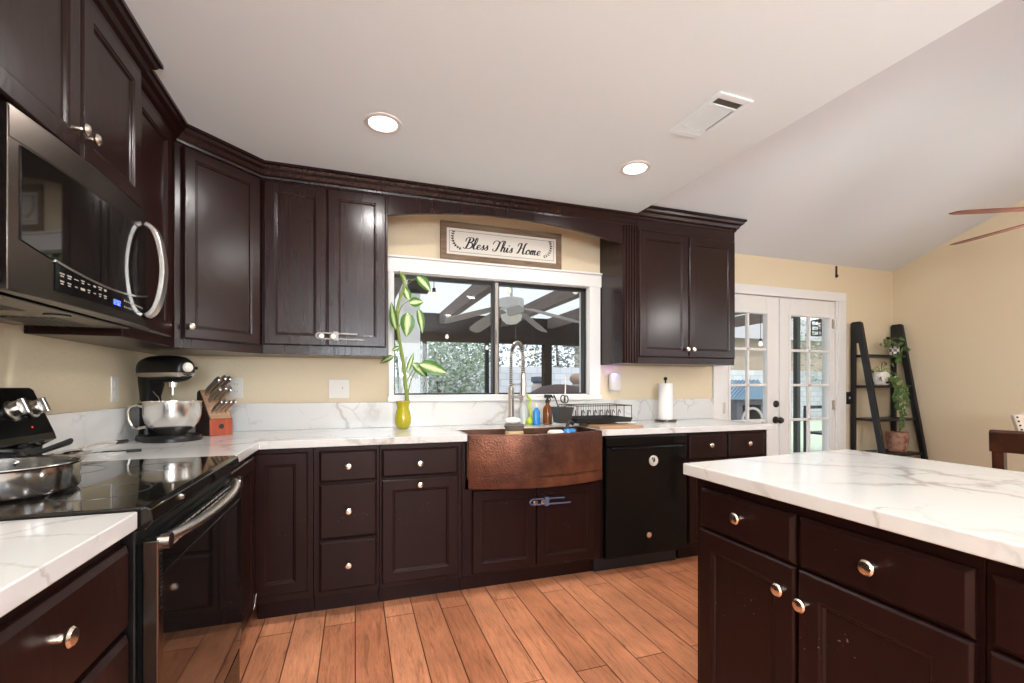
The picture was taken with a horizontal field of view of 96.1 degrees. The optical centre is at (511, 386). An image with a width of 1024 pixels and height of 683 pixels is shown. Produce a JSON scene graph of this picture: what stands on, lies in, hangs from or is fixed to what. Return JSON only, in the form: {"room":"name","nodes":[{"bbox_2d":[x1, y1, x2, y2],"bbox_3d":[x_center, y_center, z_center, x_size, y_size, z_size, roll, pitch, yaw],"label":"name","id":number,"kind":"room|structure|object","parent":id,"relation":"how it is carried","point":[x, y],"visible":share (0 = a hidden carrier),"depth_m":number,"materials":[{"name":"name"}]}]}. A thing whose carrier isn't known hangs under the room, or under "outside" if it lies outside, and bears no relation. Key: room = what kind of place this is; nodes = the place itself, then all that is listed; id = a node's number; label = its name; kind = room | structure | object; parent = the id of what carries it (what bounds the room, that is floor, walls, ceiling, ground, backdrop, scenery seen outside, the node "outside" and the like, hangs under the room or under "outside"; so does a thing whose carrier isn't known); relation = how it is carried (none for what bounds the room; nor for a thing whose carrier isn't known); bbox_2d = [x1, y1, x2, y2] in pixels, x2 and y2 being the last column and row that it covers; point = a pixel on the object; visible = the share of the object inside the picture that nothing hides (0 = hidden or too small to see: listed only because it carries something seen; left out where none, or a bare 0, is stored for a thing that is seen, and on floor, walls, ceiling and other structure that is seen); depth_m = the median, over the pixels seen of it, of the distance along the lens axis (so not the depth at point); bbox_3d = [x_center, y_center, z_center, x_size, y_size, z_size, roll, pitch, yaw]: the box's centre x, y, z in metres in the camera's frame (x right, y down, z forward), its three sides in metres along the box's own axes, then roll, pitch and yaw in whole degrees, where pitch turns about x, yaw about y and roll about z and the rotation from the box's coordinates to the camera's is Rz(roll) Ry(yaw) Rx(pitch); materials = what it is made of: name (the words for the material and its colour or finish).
{"room":"kitchen","nodes":[
{"label":"kitchen","id":0,"kind":"room"},
{"bbox_2d":[0,323,156,413],"bbox_3d":[-0.930,-0.047,-0.806,0.120,2.460,7.274,0,0,-19],"label":"wall","id":1,"kind":"structure","parent":0,"point":[72,376],"depth_m":1.82,"materials":[{"name":"beige paint"}]},
{"bbox_2d":[0,0,140,207],"bbox_3d":[-1.372,-0.890,1.262,0.374,0.543,0.794,0,0,-19],"label":"upper cabinet","id":2,"kind":"object","parent":1,"relation":"attached to","point":[62,66],"visible":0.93,"depth_m":1.28,"materials":[{"name":"brown wood"}]},
{"bbox_2d":[0,101,167,328],"bbox_3d":[-1.350,-0.408,1.278,0.455,0.412,0.716,0,0,-19],"label":"microwave","id":3,"kind":"object","parent":2,"relation":"attached to","point":[74,246],"visible":1,"depth_m":1.19,"materials":[{"name":"grey metal"}]},
{"bbox_2d":[42,407,138,454],"bbox_3d":[-1.852,0.186,2.118,0.020,0.167,1.144,0,0,-19],"label":"backsplash","id":4,"kind":"structure","parent":1,"relation":"attached to","point":[92,426],"depth_m":1.96,"materials":[{"name":"white stone"}]},
{"bbox_2d":[24,93,173,347],"bbox_3d":[-1.618,-0.672,1.867,0.300,0.979,0.507,0,0,-19],"label":"upper cabinet","id":5,"kind":"object","parent":1,"relation":"attached to","point":[157,142],"visible":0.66,"depth_m":1.91,"materials":[{"name":"brown wood"}]},
{"bbox_2d":[110,376,118,401],"bbox_3d":[-1.878,0.011,2.175,0.009,0.120,0.070,0,0,-19],"label":"wall outlet","id":6,"kind":"object","parent":1,"relation":"attached to","point":[114,380],"visible":1,"depth_m":2.16,"materials":[{"name":"white plastic"}]},
{"bbox_2d":[105,140,270,356],"bbox_3d":[-1.663,-0.672,2.449,0.590,0.979,0.636,0,0,-19],"label":"upper cabinet","id":7,"kind":"object","parent":1,"relation":"attached to","point":[218,204],"visible":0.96,"depth_m":2.31,"materials":[{"name":"brown wood"}]},
{"bbox_2d":[239,556,697,682],"bbox_3d":[2.086,1.213,0.222,6.493,0.060,7.314,0,0,-19],"label":"floor","id":8,"kind":"structure","parent":0,"point":[639,623],"depth_m":2.18,"materials":[{"name":"orange wood"}]},
{"bbox_2d":[0,540,127,682],"bbox_3d":[-0.990,0.746,0.616,0.637,0.874,0.580,0,0,-19],"label":"base cabinet","id":9,"kind":"object","parent":8,"relation":"on","point":[69,631],"visible":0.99,"depth_m":0.79,"materials":[{"name":"brown wood"}]},
{"bbox_2d":[0,512,136,617],"bbox_3d":[-1.009,0.288,0.597,0.635,0.038,0.622,0,0,-19],"label":"countertop","id":10,"kind":"structure","parent":9,"relation":"on","point":[35,554],"depth_m":0.79,"materials":[{"name":"white stone"}]},
{"bbox_2d":[0,388,242,682],"bbox_3d":[-1.198,0.578,1.289,0.714,1.150,0.799,0,0,-19],"label":"range","id":11,"kind":"object","parent":8,"relation":"on","point":[184,549],"visible":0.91,"depth_m":1.24,"materials":[{"name":"black metal"}]},
{"bbox_2d":[0,449,83,502],"bbox_3d":[-1.251,0.215,1.065,0.342,0.091,0.486,0,0,-19],"label":"saute pan","id":12,"kind":"object","parent":11,"relation":"on","point":[22,477],"visible":1,"depth_m":1.11,"materials":[{"name":"silver metal"}]},
{"bbox_2d":[27,438,73,455],"bbox_3d":[-1.423,0.216,1.367,0.076,0.088,0.363,0,0,-23],"label":"spatula","id":13,"kind":"object","parent":11,"relation":"on","point":[69,441],"visible":0.69,"depth_m":1.47,"materials":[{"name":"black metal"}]},
{"bbox_2d":[0,455,238,530],"bbox_3d":[-1.186,0.288,1.294,0.570,0.052,0.795,0,0,-19],"label":"cooktop","id":14,"kind":"object","parent":11,"relation":"in","point":[154,489],"depth_m":1.18,"materials":[{"name":"black glass"}]},
{"bbox_2d":[230,453,256,635],"bbox_3d":[-1.436,0.746,1.923,0.637,0.874,0.535,0,0,-19],"label":"base cabinet","id":15,"kind":"object","parent":8,"relation":"on","point":[245,469],"visible":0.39,"depth_m":2.08,"materials":[{"name":"brown wood"}]},
{"bbox_2d":[253,447,314,618],"bbox_3d":[-1.239,0.746,2.580,0.275,0.874,0.621,0,0,-19],"label":"base cabinet","id":16,"kind":"object","parent":8,"relation":"on","point":[284,478],"visible":0.72,"depth_m":2.30,"materials":[{"name":"brown wood"}]},
{"bbox_2d":[314,445,378,610],"bbox_3d":[-0.950,0.746,2.662,0.322,0.874,0.652,0,0,-19],"label":"base cabinet","id":17,"kind":"object","parent":8,"relation":"on","point":[346,478],"visible":0.98,"depth_m":2.39,"materials":[{"name":"brown wood"}]},
{"bbox_2d":[379,442,461,601],"bbox_3d":[-0.584,0.746,2.787,0.447,0.874,0.652,0,0,-19],"label":"base cabinet","id":18,"kind":"object","parent":8,"relation":"on","point":[420,484],"visible":0.94,"depth_m":2.52,"materials":[{"name":"brown wood"}]},
{"bbox_2d":[459,441,601,589],"bbox_3d":[0.053,0.746,3.004,0.894,0.874,0.652,0,0,-19],"label":"base cabinet","id":19,"kind":"object","parent":8,"relation":"on","point":[506,539],"visible":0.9,"depth_m":2.72,"materials":[{"name":"brown wood"}]},
{"bbox_2d":[529,497,570,505],"bbox_3d":[0.228,0.679,2.735,0.266,0.052,0.020,0,0,-19],"label":"lock","id":20,"kind":"object","parent":19,"relation":"attached to","point":[545,498],"visible":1,"depth_m":2.72,"materials":[{"name":"blue plastic"}]},
{"bbox_2d":[593,433,686,571],"bbox_3d":[0.765,0.747,3.233,0.650,0.872,0.638,0,0,-19],"label":"dishwasher","id":21,"kind":"object","parent":8,"relation":"on","point":[644,504],"visible":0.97,"depth_m":2.96,"materials":[{"name":"black metal"}]},
{"bbox_2d":[676,430,766,557],"bbox_3d":[1.415,0.746,3.468,0.714,0.874,0.652,0,0,-19],"label":"base cabinet","id":22,"kind":"object","parent":8,"relation":"on","point":[720,445],"visible":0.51,"depth_m":3.15,"materials":[{"name":"brown wood"}]},
{"bbox_2d":[82,418,775,461],"bbox_3d":[0.013,0.288,2.744,3.955,0.038,1.162,0,0,-19],"label":"countertop","id":23,"kind":"structure","parent":22,"relation":"on","point":[241,444],"depth_m":2.49,"materials":[{"name":"white stone"}]},
{"bbox_2d":[47,451,94,457],"bbox_3d":[-1.613,0.254,1.679,0.132,0.022,0.145,0,0,-19],"label":"spoon rest","id":24,"kind":"object","parent":23,"relation":"on","point":[84,454],"visible":0.2,"depth_m":1.69,"materials":[{"name":"white ceramic"}]},
{"bbox_2d":[54,439,128,454],"bbox_3d":[-1.638,0.234,1.805,0.072,0.028,0.380,0,0,-12],"label":"serving spoon","id":25,"kind":"object","parent":24,"relation":"on","point":[79,450],"visible":0.97,"depth_m":1.74,"materials":[{"name":"silver metal"}]},
{"bbox_2d":[54,449,82,454],"bbox_3d":[-1.610,0.237,1.670,0.072,0.020,0.102,0,0,-19],"label":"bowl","id":26,"kind":"object","parent":25,"relation":"on","point":[67,451],"depth_m":1.65,"materials":[{"name":"ceramic"}]},
{"bbox_2d":[92,449,141,453],"bbox_3d":[-1.610,0.263,1.849,0.186,0.012,0.014,0,0,-39],"label":"serving fork","id":27,"kind":"object","parent":23,"relation":"on","point":[128,450],"visible":0.82,"depth_m":1.86,"materials":[{"name":"silver metal"}]},
{"bbox_2d":[126,355,202,442],"bbox_3d":[-1.744,0.055,2.307,0.337,0.428,0.261,0,0,-4],"label":"stand mixer","id":28,"kind":"object","parent":23,"relation":"on","point":[170,421],"visible":1,"depth_m":2.25,"materials":[{"name":"black metal"}]},
{"bbox_2d":[126,400,202,434],"bbox_3d":[-1.730,0.155,2.294,0.314,0.167,0.250,0,0,-19],"label":"bowl","id":29,"kind":"object","parent":28,"relation":"on","point":[156,417],"depth_m":2.23,"materials":[{"name":"silver metal"}]},
{"bbox_2d":[195,390,232,435],"bbox_3d":[-1.667,0.143,2.572,0.141,0.252,0.124,0,0,27],"label":"knife block","id":30,"kind":"object","parent":23,"relation":"on","point":[214,424],"visible":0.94,"depth_m":2.53,"materials":[{"name":"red wood"}]},
{"bbox_2d":[204,377,220,395],"bbox_3d":[-1.644,0.000,2.517,0.148,0.111,0.021,0,0,27],"label":"knife","id":31,"kind":"object","parent":30,"relation":"in","point":[216,380],"visible":1,"depth_m":2.50,"materials":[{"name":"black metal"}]},
{"bbox_2d":[380,271,446,428],"bbox_3d":[-0.629,-0.237,2.976,0.434,1.012,0.102,0,0,-19],"label":"potted plant","id":32,"kind":"object","parent":23,"relation":"on","point":[402,417],"visible":1,"depth_m":2.96,"materials":[{"name":"green plant"}]},
{"bbox_2d":[508,341,526,417],"bbox_3d":[0.049,-0.018,3.075,0.115,0.575,0.239,0,0,-19],"label":"faucet","id":33,"kind":"object","parent":23,"relation":"on","point":[523,384],"visible":0.98,"depth_m":3.11,"materials":[{"name":"silver metal"}]},
{"bbox_2d":[519,398,527,423],"bbox_3d":[0.082,0.176,3.293,0.062,0.186,0.062,0,0,-19],"label":"soap bottle","id":34,"kind":"object","parent":23,"relation":"on","point":[523,411],"visible":0.85,"depth_m":3.27,"materials":[{"name":"white plastic"}]},
{"bbox_2d":[457,426,601,489],"bbox_3d":[0.119,0.425,2.824,0.856,0.308,0.412,0,0,-19],"label":"farmhouse sink","id":35,"kind":"object","parent":23,"relation":"in","point":[535,458],"visible":0.94,"depth_m":2.62,"materials":[{"name":"orange metal"}]},
{"bbox_2d":[504,423,524,434],"bbox_3d":[0.013,0.253,2.651,0.124,0.082,0.074,0,0,-19],"label":"scrub brush","id":36,"kind":"object","parent":35,"relation":"on","point":[517,428],"visible":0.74,"depth_m":2.62,"materials":[{"name":"grey plastic"}]},
{"bbox_2d":[526,394,532,424],"bbox_3d":[0.128,0.159,3.266,0.063,0.220,0.063,0,0,15],"label":"dish brush","id":37,"kind":"object","parent":23,"relation":"on","point":[529,420],"visible":0.94,"depth_m":3.25,"materials":[{"name":"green plastic"}]},
{"bbox_2d":[533,404,539,424],"bbox_3d":[0.172,0.194,3.228,0.053,0.150,0.036,0,0,-19],"label":"soap bottle","id":38,"kind":"object","parent":23,"relation":"on","point":[536,413],"visible":0.99,"depth_m":3.21,"materials":[{"name":"blue plastic"}]},
{"bbox_2d":[543,394,553,424],"bbox_3d":[0.258,0.162,3.289,0.078,0.214,0.068,0,0,-19],"label":"spray bottle","id":39,"kind":"object","parent":23,"relation":"on","point":[547,413],"visible":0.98,"depth_m":3.26,"materials":[{"name":"orange glass"}]},
{"bbox_2d":[579,422,643,428],"bbox_3d":[0.662,0.261,3.097,0.328,0.016,0.285,0,0,-19],"label":"cutting board","id":40,"kind":"object","parent":23,"relation":"on","point":[615,425],"visible":0.81,"depth_m":3.00,"materials":[{"name":"beige wood"}]},
{"bbox_2d":[551,403,635,424],"bbox_3d":[0.531,0.189,3.197,0.556,0.128,0.320,0,0,-19],"label":"dish rack","id":41,"kind":"object","parent":40,"relation":"on","point":[560,414],"visible":0.96,"depth_m":3.10,"materials":[{"name":"black metal"}]},
{"bbox_2d":[551,406,573,422],"bbox_3d":[0.335,0.188,3.072,0.104,0.106,0.143,0,0,-19],"label":"utensil cup","id":42,"kind":"object","parent":41,"relation":"on","point":[560,414],"depth_m":3.02,"materials":[{"name":"grey plastic"}]},
{"bbox_2d":[571,415,632,423],"bbox_3d":[0.578,0.227,3.224,0.425,0.032,0.300,0,0,-19],"label":"drip tray","id":43,"kind":"object","parent":41,"relation":"on","point":[588,419],"depth_m":3.11,"materials":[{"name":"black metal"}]},
{"bbox_2d":[654,377,676,421],"bbox_3d":[1.194,0.096,3.576,0.166,0.345,0.166,0,0,-19],"label":"paper towel holder","id":44,"kind":"object","parent":23,"relation":"on","point":[665,378],"visible":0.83,"depth_m":3.52,"materials":[{"name":"grey metal"}]},
{"bbox_2d":[658,383,672,419],"bbox_3d":[1.194,0.113,3.576,0.109,0.280,0.109,0,0,-19],"label":"paper towel roll","id":45,"kind":"object","parent":44,"relation":"on","point":[665,390],"visible":1,"depth_m":3.53,"materials":[{"name":"white paper"}]},
{"bbox_2d":[698,478,986,682],"bbox_3d":[1.140,0.746,1.361,0.875,0.874,0.795,0,0,-17],"label":"base cabinet","id":46,"kind":"object","parent":8,"relation":"on","point":[788,593],"visible":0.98,"depth_m":1.16,"materials":[{"name":"brown wood"}]},
{"bbox_2d":[683,449,1023,568],"bbox_3d":[1.264,0.289,1.028,0.959,0.040,1.693,0,0,-19],"label":"countertop","id":47,"kind":"structure","parent":46,"relation":"on","point":[975,510],"depth_m":1.19,"materials":[{"name":"white stone"}]},
{"bbox_2d":[851,321,928,459],"bbox_3d":[3.621,0.281,4.362,0.602,1.805,0.389,0,0,-19],"label":"ladder shelf","id":48,"kind":"object","parent":8,"relation":"on","point":[858,336],"visible":0.58,"depth_m":4.41,"materials":[{"name":"black paint"}]},
{"bbox_2d":[871,361,900,384],"bbox_3d":[3.531,-0.128,4.350,0.247,0.227,0.177,0,0,-3],"label":"potted plant","id":49,"kind":"object","parent":48,"relation":"on","point":[879,378],"visible":0.88,"depth_m":4.32,"materials":[{"name":"green plant"}]},
{"bbox_2d":[879,337,909,362],"bbox_3d":[3.646,-0.351,4.382,0.317,0.251,0.204,0,0,-19],"label":"potted plant","id":50,"kind":"object","parent":48,"relation":"on","point":[894,350],"visible":1,"depth_m":4.39,"materials":[{"name":"green plant"}]},
{"bbox_2d":[885,431,909,451],"bbox_3d":[3.708,0.529,4.423,0.180,0.188,0.180,0,0,-19],"label":"flower pot","id":51,"kind":"object","parent":48,"relation":"on","point":[897,441],"visible":1,"depth_m":4.37,"materials":[{"name":"ceramic"}]},
{"bbox_2d":[888,376,910,431],"bbox_3d":[3.541,0.161,4.280,0.237,0.520,0.173,0,0,-19],"label":"potted plant","id":52,"kind":"object","parent":48,"relation":"on","point":[897,389],"visible":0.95,"depth_m":4.22,"materials":[{"name":"green plant"}]},
{"bbox_2d":[987,559,1023,682],"bbox_3d":[1.364,0.746,0.642,0.875,0.874,0.708,0,0,-17],"label":"base cabinet","id":53,"kind":"object","parent":8,"relation":"on","point":[1005,582],"visible":0.93,"depth_m":0.83,"materials":[{"name":"brown wood"}]},
{"bbox_2d":[989,429,1023,469],"bbox_3d":[2.744,0.700,2.245,0.504,0.966,0.460,0,0,-27],"label":"dining chair","id":54,"kind":"object","parent":8,"relation":"on","point":[1001,442],"visible":0.4,"depth_m":2.29,"materials":[{"name":"brown wood"}]},
{"bbox_2d":[1011,412,1023,430],"bbox_3d":[3.550,0.642,2.989,0.507,1.082,0.555,0,0,36],"label":"upholstered chair","id":55,"kind":"object","parent":8,"relation":"on","point":[1017,419],"visible":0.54,"depth_m":2.91,"materials":[{"name":"beige fabric"}]},
{"bbox_2d":[161,215,892,453],"bbox_3d":[0.890,-0.047,3.731,6.493,2.460,0.140,0,0,-19],"label":"wall","id":56,"kind":"structure","parent":0,"point":[869,292],"depth_m":3.56,"materials":[{"name":"beige paint"}]},
{"bbox_2d":[229,378,242,397],"bbox_3d":[-1.668,0.008,2.780,0.072,0.121,0.008,0,0,-19],"label":"wall outlet","id":57,"kind":"object","parent":56,"relation":"attached to","point":[236,384],"visible":0.95,"depth_m":2.78,"materials":[{"name":"white plastic"}]},
{"bbox_2d":[262,178,387,358],"bbox_3d":[-1.107,-0.672,2.778,0.671,0.979,0.373,0,0,-19],"label":"upper cabinet","id":58,"kind":"object","parent":56,"relation":"attached to","point":[325,249],"visible":1,"depth_m":2.63,"materials":[{"name":"brown wood"}]},
{"bbox_2d":[315,332,364,340],"bbox_3d":[-0.985,-0.289,2.638,0.266,0.052,0.020,0,0,-19],"label":"lock","id":59,"kind":"object","parent":58,"relation":"attached to","point":[336,338],"visible":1,"depth_m":2.62,"materials":[{"name":"grey plastic"}]},
{"bbox_2d":[388,194,622,244],"bbox_3d":[0.020,-1.088,3.025,1.619,0.147,0.022,0,0,-19],"label":"valance","id":60,"kind":"object","parent":58,"relation":"attached to","point":[397,205],"visible":1,"depth_m":2.98,"materials":[{"name":"brown wood"}]},
{"bbox_2d":[329,379,348,397],"bbox_3d":[-1.115,0.014,2.965,0.124,0.124,0.016,0,0,-19],"label":"wall switch","id":61,"kind":"object","parent":56,"relation":"attached to","point":[338,388],"visible":1,"depth_m":2.97,"materials":[{"name":"white plastic"}]},
{"bbox_2d":[90,0,639,225],"bbox_3d":[-0.637,-1.190,2.297,1.513,0.076,3.373,0,0,33],"label":"trim","id":62,"kind":"structure","parent":56,"relation":"attached to","point":[116,14],"depth_m":2.54,"materials":[{"name":"brown wood"}]},
{"bbox_2d":[188,399,713,431],"bbox_3d":[-0.153,0.186,3.290,3.951,0.166,0.019,0,0,-19],"label":"backsplash","id":63,"kind":"structure","parent":56,"relation":"attached to","point":[249,416],"depth_m":3.12,"materials":[{"name":"white stone"}]},
{"bbox_2d":[387,254,602,401],"bbox_3d":[-0.088,-0.388,3.376,1.632,0.978,0.180,0,0,-19],"label":"window","id":64,"kind":"structure","parent":56,"relation":"in","point":[588,284],"depth_m":3.33,"materials":[{"name":"white paint"}]},
{"bbox_2d":[440,220,561,269],"bbox_3d":[-0.063,-1.012,3.316,0.910,0.268,0.029,0,0,-19],"label":"wall sign","id":65,"kind":"object","parent":56,"relation":"attached to","point":[461,241],"visible":1,"depth_m":3.30,"materials":[{"name":"grey wood"}]},
{"bbox_2d":[609,373,621,392],"bbox_3d":[0.806,-0.028,3.595,0.108,0.160,0.064,0,0,-19],"label":"night light","id":66,"kind":"object","parent":56,"relation":"attached to","point":[615,379],"visible":1,"depth_m":3.57,"materials":[{"name":"white plastic"}]},
{"bbox_2d":[600,219,734,366],"bbox_3d":[1.224,-0.695,3.572,1.012,1.053,0.373,0,0,-19],"label":"upper cabinet","id":67,"kind":"object","parent":56,"relation":"attached to","point":[667,293],"visible":0.99,"depth_m":3.42,"materials":[{"name":"brown wood"}]},
{"bbox_2d":[638,205,746,231],"bbox_3d":[1.359,-1.254,3.470,0.947,0.085,0.117,0,0,-19],"label":"trim","id":68,"kind":"structure","parent":67,"relation":"attached to","point":[651,213],"depth_m":3.43,"materials":[{"name":"brown wood"}]},
{"bbox_2d":[712,283,845,455],"bbox_3d":[2.453,0.142,4.228,1.585,2.082,0.207,0,0,-19],"label":"door","id":69,"kind":"structure","parent":56,"relation":"in","point":[777,305],"depth_m":4.23,"materials":[{"name":"white paint"}]},
{"bbox_2d":[124,0,1002,212],"bbox_3d":[0.560,-1.238,-0.245,3.302,0.020,7.174,0,0,-19],"label":"ceiling","id":70,"kind":"structure","parent":0,"point":[537,99],"depth_m":1.80,"materials":[{"name":"white paint"}]},
{"bbox_2d":[363,112,401,133],"bbox_3d":[-0.601,-1.224,2.141,0.174,0.007,0.174,0,0,-19],"label":"recessed light","id":71,"kind":"object","parent":70,"relation":"in","point":[380,122],"visible":1,"depth_m":2.13,"materials":[{"name":"white paint"}]},
{"bbox_2d":[619,160,650,175],"bbox_3d":[0.690,-1.224,2.581,0.174,0.007,0.174,0,0,-19],"label":"recessed light","id":72,"kind":"object","parent":70,"relation":"in","point":[632,168],"visible":1,"depth_m":2.57,"materials":[{"name":"white paint"}]},
{"bbox_2d":[669,91,752,138],"bbox_3d":[0.894,-1.224,2.088,0.184,0.008,0.320,0,0,-21],"label":"ceiling vent","id":73,"kind":"object","parent":70,"relation":"in","point":[722,106],"visible":1,"depth_m":2.07,"materials":[{"name":"white paint"}]},
{"bbox_2d":[588,0,1023,271],"bbox_3d":[3.435,-1.873,0.761,3.593,1.452,7.224,0,0,-19],"label":"vault","id":74,"kind":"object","parent":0,"point":[872,177],"visible":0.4,"depth_m":3.16,"materials":[{"name":"white paint"}]},
{"bbox_2d":[949,207,1023,244],"bbox_3d":[2.846,-1.308,2.266,1.173,1.223,1.171,0,0,-19],"label":"ceiling fan","id":75,"kind":"object","parent":74,"relation":"hanging from","point":[1013,209],"visible":1,"depth_m":2.32,"materials":[{"name":"brown wood"}]},
{"bbox_2d":[893,200,1023,471],"bbox_3d":[5.070,-0.673,1.345,0.120,3.712,7.274,0,0,-19],"label":"wall","id":76,"kind":"structure","parent":0,"point":[960,307],"depth_m":4.12,"materials":[{"name":"beige paint"}]},
{"label":"outside","id":77,"kind":"structure","parent":0,"visible":0},
{"bbox_3d":[-7.175,1.348,18.262,16.200,0.110,20.800,0,0,-19],"label":"garden","id":78,"kind":"object","parent":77,"visible":0},
{"bbox_2d":[395,341,490,392],"bbox_3d":[-1.904,-0.272,11.632,3.162,3.136,2.606,0,0,-19],"label":"tree","id":79,"kind":"object","parent":78,"relation":"on","point":[454,374],"visible":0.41,"depth_m":11.32,"materials":[{"name":"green plant"}]},
{"bbox_2d":[432,342,510,366],"bbox_3d":[-1.550,-1.103,15.717,3.187,4.798,2.477,0,0,-19],"label":"tree","id":80,"kind":"object","parent":78,"relation":"on","point":[482,347],"visible":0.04,"depth_m":15.58,"materials":[{"name":"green plant"}]},
{"bbox_2d":[531,376,541,390],"bbox_3d":[0.567,0.530,10.018,0.320,1.522,0.320,0,0,-19],"label":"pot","id":81,"kind":"object","parent":78,"relation":"on","point":[537,380],"visible":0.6,"depth_m":9.90,"materials":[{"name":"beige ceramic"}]},
{"bbox_2d":[514,345,578,367],"bbox_3d":[1.617,-0.974,16.600,3.279,4.540,2.686,0,0,-19],"label":"tree","id":82,"kind":"object","parent":78,"relation":"on","point":[569,356],"visible":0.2,"depth_m":16.36,"materials":[{"name":"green plant"}]},
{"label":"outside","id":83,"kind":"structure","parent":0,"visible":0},
{"bbox_2d":[791,420,821,452],"bbox_3d":[12.232,1.347,21.767,22.800,0.112,26.686,0,0,-19],"label":"lawn","id":84,"kind":"structure","parent":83,"point":[815,425],"depth_m":11.68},
{"bbox_2d":[395,365,821,417],"bbox_3d":[4.163,0.343,15.682,42.000,1.920,0.200,0,0,-19],"label":"wall","id":85,"kind":"structure","parent":84,"relation":"on","point":[558,373],"depth_m":14.73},
{"bbox_2d":[562,318,821,370],"bbox_3d":[10.348,-1.357,24.657,13.500,5.320,7.200,0,0,-19],"label":"house","id":86,"kind":"structure","parent":84,"relation":"on","point":[755,357],"depth_m":22.04,"materials":[{"name":"beige paint"}]},
{"bbox_2d":[731,379,762,422],"bbox_3d":[5.197,0.571,10.435,1.040,1.465,0.840,0,0,-19],"label":"playhouse","id":87,"kind":"object","parent":84,"relation":"on","point":[737,392],"visible":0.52,"depth_m":10.08,"materials":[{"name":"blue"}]},
{"bbox_2d":[791,318,821,388],"bbox_3d":[12.520,-1.394,17.578,4.440,5.379,3.573,0,0,-19],"label":"tree","id":88,"kind":"object","parent":84,"relation":"on","point":[801,336],"visible":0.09,"depth_m":17.79,"materials":[{"name":"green plant"}]},
{"bbox_2d":[803,405,821,451],"bbox_3d":[6.285,0.836,8.899,1.150,0.934,0.510,0,0,-19],"label":"bench","id":89,"kind":"object","parent":84,"relation":"on","point":[814,406],"visible":0.17,"depth_m":8.94,"materials":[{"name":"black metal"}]},
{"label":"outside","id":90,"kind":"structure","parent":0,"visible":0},
{"bbox_3d":[-2.871,1.353,5.632,16.200,0.100,5.886,0,0,-19],"label":"patio","id":91,"kind":"object","parent":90,"visible":0},
{"bbox_2d":[399,280,419,392],"bbox_3d":[-1.239,0.013,5.557,0.240,2.580,0.120,0,0,-19],"label":"pillar","id":92,"kind":"structure","parent":91,"relation":"on","point":[410,344],"depth_m":5.50,"materials":[{"name":"white paint"}]},
{"bbox_2d":[422,341,426,392],"bbox_3d":[-1.524,0.253,8.022,0.070,2.100,0.070,0,0,-19],"label":"pillar","id":93,"kind":"structure","parent":91,"relation":"on","point":[424,343],"depth_m":7.99,"materials":[{"name":"white metal"}]},
{"bbox_2d":[484,343,488,392],"bbox_3d":[-0.460,0.253,8.385,0.070,2.100,0.070,0,0,-19],"label":"pillar","id":94,"kind":"structure","parent":91,"relation":"on","point":[486,352],"depth_m":8.35,"materials":[{"name":"black metal"}]},
{"bbox_2d":[542,344,551,385],"bbox_3d":[0.660,0.253,8.756,0.150,2.100,0.150,0,0,-19],"label":"pillar","id":95,"kind":"structure","parent":91,"relation":"on","point":[546,349],"depth_m":8.69,"materials":[{"name":"wood"}]},
{"bbox_2d":[530,384,578,392],"bbox_3d":[0.755,0.632,7.230,1.120,1.342,1.120,0,0,-19],"label":"patio table","id":96,"kind":"object","parent":91,"relation":"on","point":[555,388],"visible":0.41,"depth_m":6.92,"materials":[{"name":"grey"}]},
{"bbox_2d":[793,317,799,452],"bbox_3d":[3.658,0.013,5.906,0.052,2.580,0.060,0,0,-19],"label":"pillar","id":97,"kind":"structure","parent":91,"relation":"on","point":[796,320],"depth_m":5.88,"materials":[{"name":"grey"}]},
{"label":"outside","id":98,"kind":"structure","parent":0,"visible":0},
{"bbox_2d":[395,312,578,345],"bbox_3d":[-1.894,-1.037,7.880,13.500,0.480,0.180,0,0,-19],"label":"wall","id":99,"kind":"structure","parent":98,"point":[458,331],"depth_m":8.37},
{"bbox_2d":[439,285,490,323],"bbox_3d":[-0.462,-1.187,5.819,0.110,0.180,4.686,0,0,-19],"label":"roof beam","id":100,"kind":"structure","parent":99,"relation":"attached to","point":[473,294],"depth_m":6.21,"materials":[{"name":"wood"}]},
{"bbox_2d":[501,291,578,326],"bbox_3d":[0.598,-1.187,6.180,0.110,0.180,4.686,0,0,-19],"label":"roof beam","id":101,"kind":"structure","parent":99,"relation":"attached to","point":[551,300],"depth_m":6.30,"materials":[{"name":"wood"}]},
{"bbox_2d":[547,308,578,328],"bbox_3d":[1.469,-1.187,6.477,0.110,0.180,4.686,0,0,-19],"label":"roof beam","id":102,"kind":"structure","parent":99,"relation":"attached to","point":[552,322],"depth_m":8.03,"materials":[{"name":"wood"}]},
{"bbox_2d":[395,281,744,318],"bbox_3d":[-1.156,-1.282,5.715,13.500,0.001,4.936,0,0,-19],"label":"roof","id":103,"kind":"structure","parent":99,"relation":"on","point":[446,293],"depth_m":6.68,"materials":[{"name":"white"}]},
{"bbox_2d":[407,280,428,293],"bbox_3d":[-0.929,-1.101,4.543,0.200,0.352,0.080,0,0,-19],"label":"roof beam","id":104,"kind":"structure","parent":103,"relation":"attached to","point":[413,286],"depth_m":4.50,"materials":[{"name":"brown wood"}]},
{"bbox_2d":[444,287,578,338],"bbox_3d":[-0.050,-0.905,5.096,1.414,0.744,1.462,0,0,-19],"label":"fan","id":105,"kind":"object","parent":103,"relation":"hanging from","point":[514,306],"visible":0.88,"depth_m":5.03,"materials":[{"name":"grey metal"}]},
{"bbox_2d":[735,314,792,326],"bbox_3d":[4.422,-1.187,7.484,0.110,0.180,4.686,0,0,-19],"label":"roof beam","id":106,"kind":"structure","parent":99,"relation":"attached to","point":[753,318],"depth_m":8.07,"materials":[{"name":"wood"}]},
{"bbox_2d":[811,319,821,336],"bbox_3d":[4.586,-1.012,6.846,0.162,0.509,0.162,0,0,-19],"label":"hanging lantern","id":107,"kind":"object","parent":106,"relation":"hanging from","point":[819,321],"visible":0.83,"depth_m":6.84,"materials":[{"name":"black metal"}]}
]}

